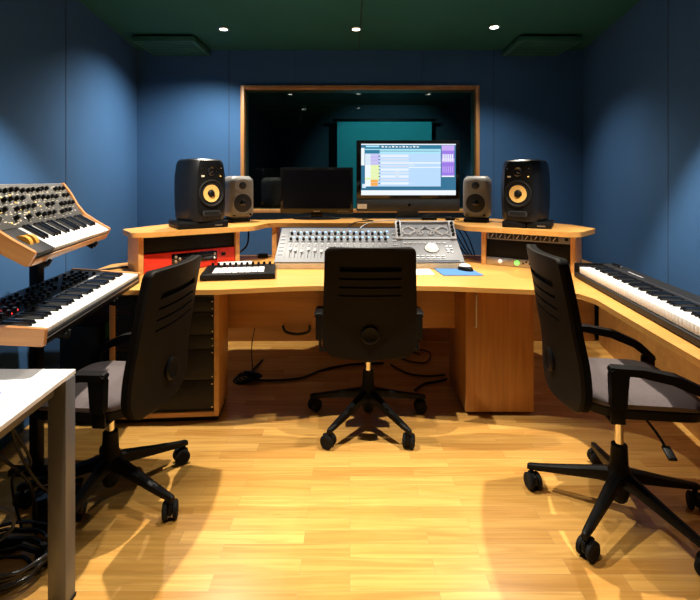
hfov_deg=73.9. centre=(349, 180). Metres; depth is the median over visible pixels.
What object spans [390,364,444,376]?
cable
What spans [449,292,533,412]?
base cabinet
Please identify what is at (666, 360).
panel
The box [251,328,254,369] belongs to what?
cable
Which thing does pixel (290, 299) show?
desk
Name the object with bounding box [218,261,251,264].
paper stack
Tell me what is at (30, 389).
table
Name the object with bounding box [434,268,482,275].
mat
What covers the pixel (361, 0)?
trim
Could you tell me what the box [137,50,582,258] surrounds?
wall
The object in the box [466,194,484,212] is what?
cone
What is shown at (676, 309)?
keyboard
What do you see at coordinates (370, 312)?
office chair
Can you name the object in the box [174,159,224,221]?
speaker
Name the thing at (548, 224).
pad
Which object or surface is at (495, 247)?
rack
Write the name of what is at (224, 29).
recessed light
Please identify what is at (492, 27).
recessed light
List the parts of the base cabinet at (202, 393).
panel, rack panel, rack panel, rack panel, rack panel, rack panel, panel, rack panel, panel, panel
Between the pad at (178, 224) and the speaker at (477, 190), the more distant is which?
the speaker at (477, 190)
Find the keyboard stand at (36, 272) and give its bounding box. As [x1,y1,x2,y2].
[0,241,117,552]
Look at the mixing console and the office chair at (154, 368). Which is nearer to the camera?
the office chair at (154, 368)
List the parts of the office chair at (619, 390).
backrest, arm, arm, arm, arm post, seat, lever, arm, arm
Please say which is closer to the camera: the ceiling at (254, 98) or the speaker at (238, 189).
the speaker at (238, 189)
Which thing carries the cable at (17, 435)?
hanging from the table at (30, 389)
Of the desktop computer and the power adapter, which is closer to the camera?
the power adapter
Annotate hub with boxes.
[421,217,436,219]
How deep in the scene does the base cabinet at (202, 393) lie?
2.62 m
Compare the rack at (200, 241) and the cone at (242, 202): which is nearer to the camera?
the rack at (200, 241)
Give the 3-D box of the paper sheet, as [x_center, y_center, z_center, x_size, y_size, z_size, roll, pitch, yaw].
[0.420,0.577,2.950,0.200,0.006,0.170,0,0,0]
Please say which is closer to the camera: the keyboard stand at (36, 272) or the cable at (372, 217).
the keyboard stand at (36, 272)
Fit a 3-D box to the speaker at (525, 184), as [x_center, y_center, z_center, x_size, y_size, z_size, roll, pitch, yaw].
[1.203,0.064,3.211,0.275,0.415,0.292,0,0,38]
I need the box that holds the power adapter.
[258,253,267,257]
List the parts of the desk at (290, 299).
modesty panel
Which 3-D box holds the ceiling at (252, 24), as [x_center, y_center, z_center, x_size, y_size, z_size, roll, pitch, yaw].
[0.100,-1.290,1.350,5.000,0.100,6.300,0,0,0]
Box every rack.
[144,232,233,253]
[144,246,234,273]
[487,232,569,262]
[487,256,569,267]
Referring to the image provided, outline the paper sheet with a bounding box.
[416,269,433,274]
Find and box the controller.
[200,261,274,280]
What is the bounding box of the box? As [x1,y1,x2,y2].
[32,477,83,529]
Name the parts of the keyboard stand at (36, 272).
arm, arm, arm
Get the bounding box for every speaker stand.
[223,218,249,222]
[464,218,488,222]
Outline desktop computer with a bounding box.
[356,140,459,219]
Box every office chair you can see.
[12,255,201,566]
[308,247,426,449]
[523,244,699,575]
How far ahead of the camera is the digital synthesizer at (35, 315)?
1.81 m
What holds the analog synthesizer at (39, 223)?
on the keyboard stand at (36, 272)
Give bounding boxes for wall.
[0,0,136,450]
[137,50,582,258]
[249,105,470,207]
[583,0,699,338]
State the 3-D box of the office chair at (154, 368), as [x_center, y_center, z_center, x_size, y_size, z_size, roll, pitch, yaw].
[-1.033,0.852,1.967,0.720,1.015,0.692,0,0,5]
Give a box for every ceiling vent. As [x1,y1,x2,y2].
[131,35,210,55]
[502,35,581,55]
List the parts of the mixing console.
display frame, master panel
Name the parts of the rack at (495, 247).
patch strip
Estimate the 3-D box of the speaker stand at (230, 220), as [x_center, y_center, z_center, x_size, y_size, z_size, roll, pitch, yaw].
[-0.890,0.301,3.620,0.170,0.027,0.170,0,0,-36]
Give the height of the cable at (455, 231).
0.213 m
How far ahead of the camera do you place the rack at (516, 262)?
3.16 m
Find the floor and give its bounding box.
[0,337,699,599]
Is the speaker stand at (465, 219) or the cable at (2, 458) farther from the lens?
the speaker stand at (465, 219)
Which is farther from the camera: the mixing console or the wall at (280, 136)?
the wall at (280, 136)
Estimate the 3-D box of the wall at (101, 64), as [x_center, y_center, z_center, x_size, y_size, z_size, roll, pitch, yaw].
[-1.788,0.060,1.406,0.332,2.600,6.025,0,0,-4]
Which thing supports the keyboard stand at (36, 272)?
on the floor
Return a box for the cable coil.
[0,520,47,591]
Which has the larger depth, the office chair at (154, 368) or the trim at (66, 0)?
the trim at (66, 0)
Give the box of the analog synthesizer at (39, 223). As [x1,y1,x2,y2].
[0,183,110,266]
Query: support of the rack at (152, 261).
on the desk at (290, 299)
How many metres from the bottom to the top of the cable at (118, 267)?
0.016 m
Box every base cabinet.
[109,294,227,422]
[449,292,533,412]
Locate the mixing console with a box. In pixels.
[274,221,464,268]
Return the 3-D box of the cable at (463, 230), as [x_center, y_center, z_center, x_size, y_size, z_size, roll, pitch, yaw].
[0.924,0.469,3.640,0.016,0.213,0.148,0,0,-34]
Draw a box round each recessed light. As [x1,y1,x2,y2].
[217,27,229,31]
[350,27,361,31]
[488,25,500,29]
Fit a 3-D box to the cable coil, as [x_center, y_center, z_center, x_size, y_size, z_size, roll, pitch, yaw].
[-1.200,1.313,1.610,0.352,0.097,0.272,0,0,0]
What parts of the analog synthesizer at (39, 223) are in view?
knob, knob, knob, knob, knob, panel, wheel panel, rail, knob panel, rail, panel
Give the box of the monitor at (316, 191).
[280,167,352,219]
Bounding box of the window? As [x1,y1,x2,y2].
[240,85,479,212]
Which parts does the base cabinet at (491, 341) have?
handle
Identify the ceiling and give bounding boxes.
[78,0,639,49]
[249,93,470,104]
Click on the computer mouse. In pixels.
(463, 266)
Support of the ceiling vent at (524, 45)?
in the ceiling at (252, 24)
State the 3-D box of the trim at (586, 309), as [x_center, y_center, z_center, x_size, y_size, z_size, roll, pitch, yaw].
[0.090,1.030,4.174,3.980,0.660,0.448,0,0,0]
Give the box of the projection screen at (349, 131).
[333,119,436,207]
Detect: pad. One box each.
[169,219,227,229]
[502,219,553,228]
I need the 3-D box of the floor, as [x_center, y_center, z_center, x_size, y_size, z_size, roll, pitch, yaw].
[0.100,1.390,1.350,5.000,0.060,6.300,0,0,0]
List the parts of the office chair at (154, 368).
arm, arm, seat, arm post, arm, arm, backrest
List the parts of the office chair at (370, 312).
arm post, arm, arm, backrest, arm, arm, arm post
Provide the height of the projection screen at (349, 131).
2.335 m
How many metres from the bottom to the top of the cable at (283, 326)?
0.067 m
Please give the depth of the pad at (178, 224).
3.08 m
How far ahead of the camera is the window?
4.37 m
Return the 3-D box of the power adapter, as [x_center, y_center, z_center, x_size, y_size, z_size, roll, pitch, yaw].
[-0.660,0.566,3.520,0.075,0.028,0.050,0,0,-17]
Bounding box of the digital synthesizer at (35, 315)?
[0,268,140,346]
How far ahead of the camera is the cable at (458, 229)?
3.62 m
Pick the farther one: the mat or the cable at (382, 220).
the cable at (382, 220)
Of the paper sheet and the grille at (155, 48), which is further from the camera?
the grille at (155, 48)
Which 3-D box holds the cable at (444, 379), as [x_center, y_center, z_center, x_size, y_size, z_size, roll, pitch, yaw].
[0.529,1.350,3.099,0.297,0.016,0.050,0,0,-35]
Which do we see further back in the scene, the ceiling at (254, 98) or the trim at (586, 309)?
the ceiling at (254, 98)
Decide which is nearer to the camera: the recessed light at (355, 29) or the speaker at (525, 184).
the speaker at (525, 184)
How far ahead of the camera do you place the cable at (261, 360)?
3.29 m
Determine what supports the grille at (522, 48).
attached to the ceiling vent at (524, 45)
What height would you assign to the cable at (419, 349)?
0.020 m
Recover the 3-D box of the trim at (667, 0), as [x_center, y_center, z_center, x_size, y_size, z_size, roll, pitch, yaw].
[1.926,0.060,2.816,0.005,2.600,0.009,0,0,0]
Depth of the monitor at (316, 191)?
3.86 m
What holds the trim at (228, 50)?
attached to the wall at (182, 101)
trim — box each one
[66,0,66,271]
[228,50,228,175]
[228,255,594,340]
[358,0,362,49]
[493,50,493,218]
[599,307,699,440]
[667,0,667,283]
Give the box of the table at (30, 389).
[0,369,75,599]
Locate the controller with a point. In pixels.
(241, 271)
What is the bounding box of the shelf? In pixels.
[123,218,594,274]
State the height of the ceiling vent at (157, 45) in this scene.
0.070 m
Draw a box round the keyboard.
[574,263,699,346]
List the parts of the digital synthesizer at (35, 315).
knob, panel, silver trim, rail, panel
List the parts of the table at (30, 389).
frame rail, leg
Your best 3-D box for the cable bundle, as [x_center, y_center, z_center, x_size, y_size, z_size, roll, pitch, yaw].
[-0.690,1.328,3.160,0.211,0.070,0.112,0,0,0]
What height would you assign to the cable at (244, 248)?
0.219 m
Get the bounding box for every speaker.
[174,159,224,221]
[224,176,252,218]
[463,176,491,218]
[501,159,549,221]
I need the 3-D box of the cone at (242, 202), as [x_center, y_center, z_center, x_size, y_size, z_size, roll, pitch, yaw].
[-0.817,0.169,3.550,0.142,0.142,0.005,0,0,-36]
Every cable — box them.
[0,454,37,534]
[0,506,15,540]
[10,428,31,526]
[10,429,47,490]
[97,266,127,269]
[240,231,248,252]
[247,359,383,381]
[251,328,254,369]
[282,325,310,335]
[347,217,372,226]
[359,220,400,229]
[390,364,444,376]
[400,349,430,363]
[414,378,447,390]
[422,214,458,219]
[455,231,469,254]
[458,229,471,255]
[463,230,474,255]
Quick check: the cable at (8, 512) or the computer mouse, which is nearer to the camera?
the cable at (8, 512)
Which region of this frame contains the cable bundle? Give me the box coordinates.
[233,371,261,383]
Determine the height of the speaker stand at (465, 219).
0.027 m
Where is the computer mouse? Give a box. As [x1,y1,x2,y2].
[458,263,472,270]
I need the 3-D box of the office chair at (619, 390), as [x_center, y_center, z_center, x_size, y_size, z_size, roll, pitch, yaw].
[1.111,0.825,1.921,0.704,1.070,0.692,0,0,7]
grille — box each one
[136,42,206,55]
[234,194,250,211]
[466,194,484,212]
[506,42,576,55]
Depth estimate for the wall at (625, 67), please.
3.14 m
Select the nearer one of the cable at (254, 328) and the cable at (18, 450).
the cable at (18, 450)
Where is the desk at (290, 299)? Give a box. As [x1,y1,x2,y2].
[100,256,699,367]
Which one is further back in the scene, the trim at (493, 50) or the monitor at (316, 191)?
the trim at (493, 50)
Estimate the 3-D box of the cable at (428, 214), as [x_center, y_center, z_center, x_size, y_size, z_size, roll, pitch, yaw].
[0.717,0.286,3.699,0.289,0.050,0.049,0,0,16]
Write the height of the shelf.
0.264 m

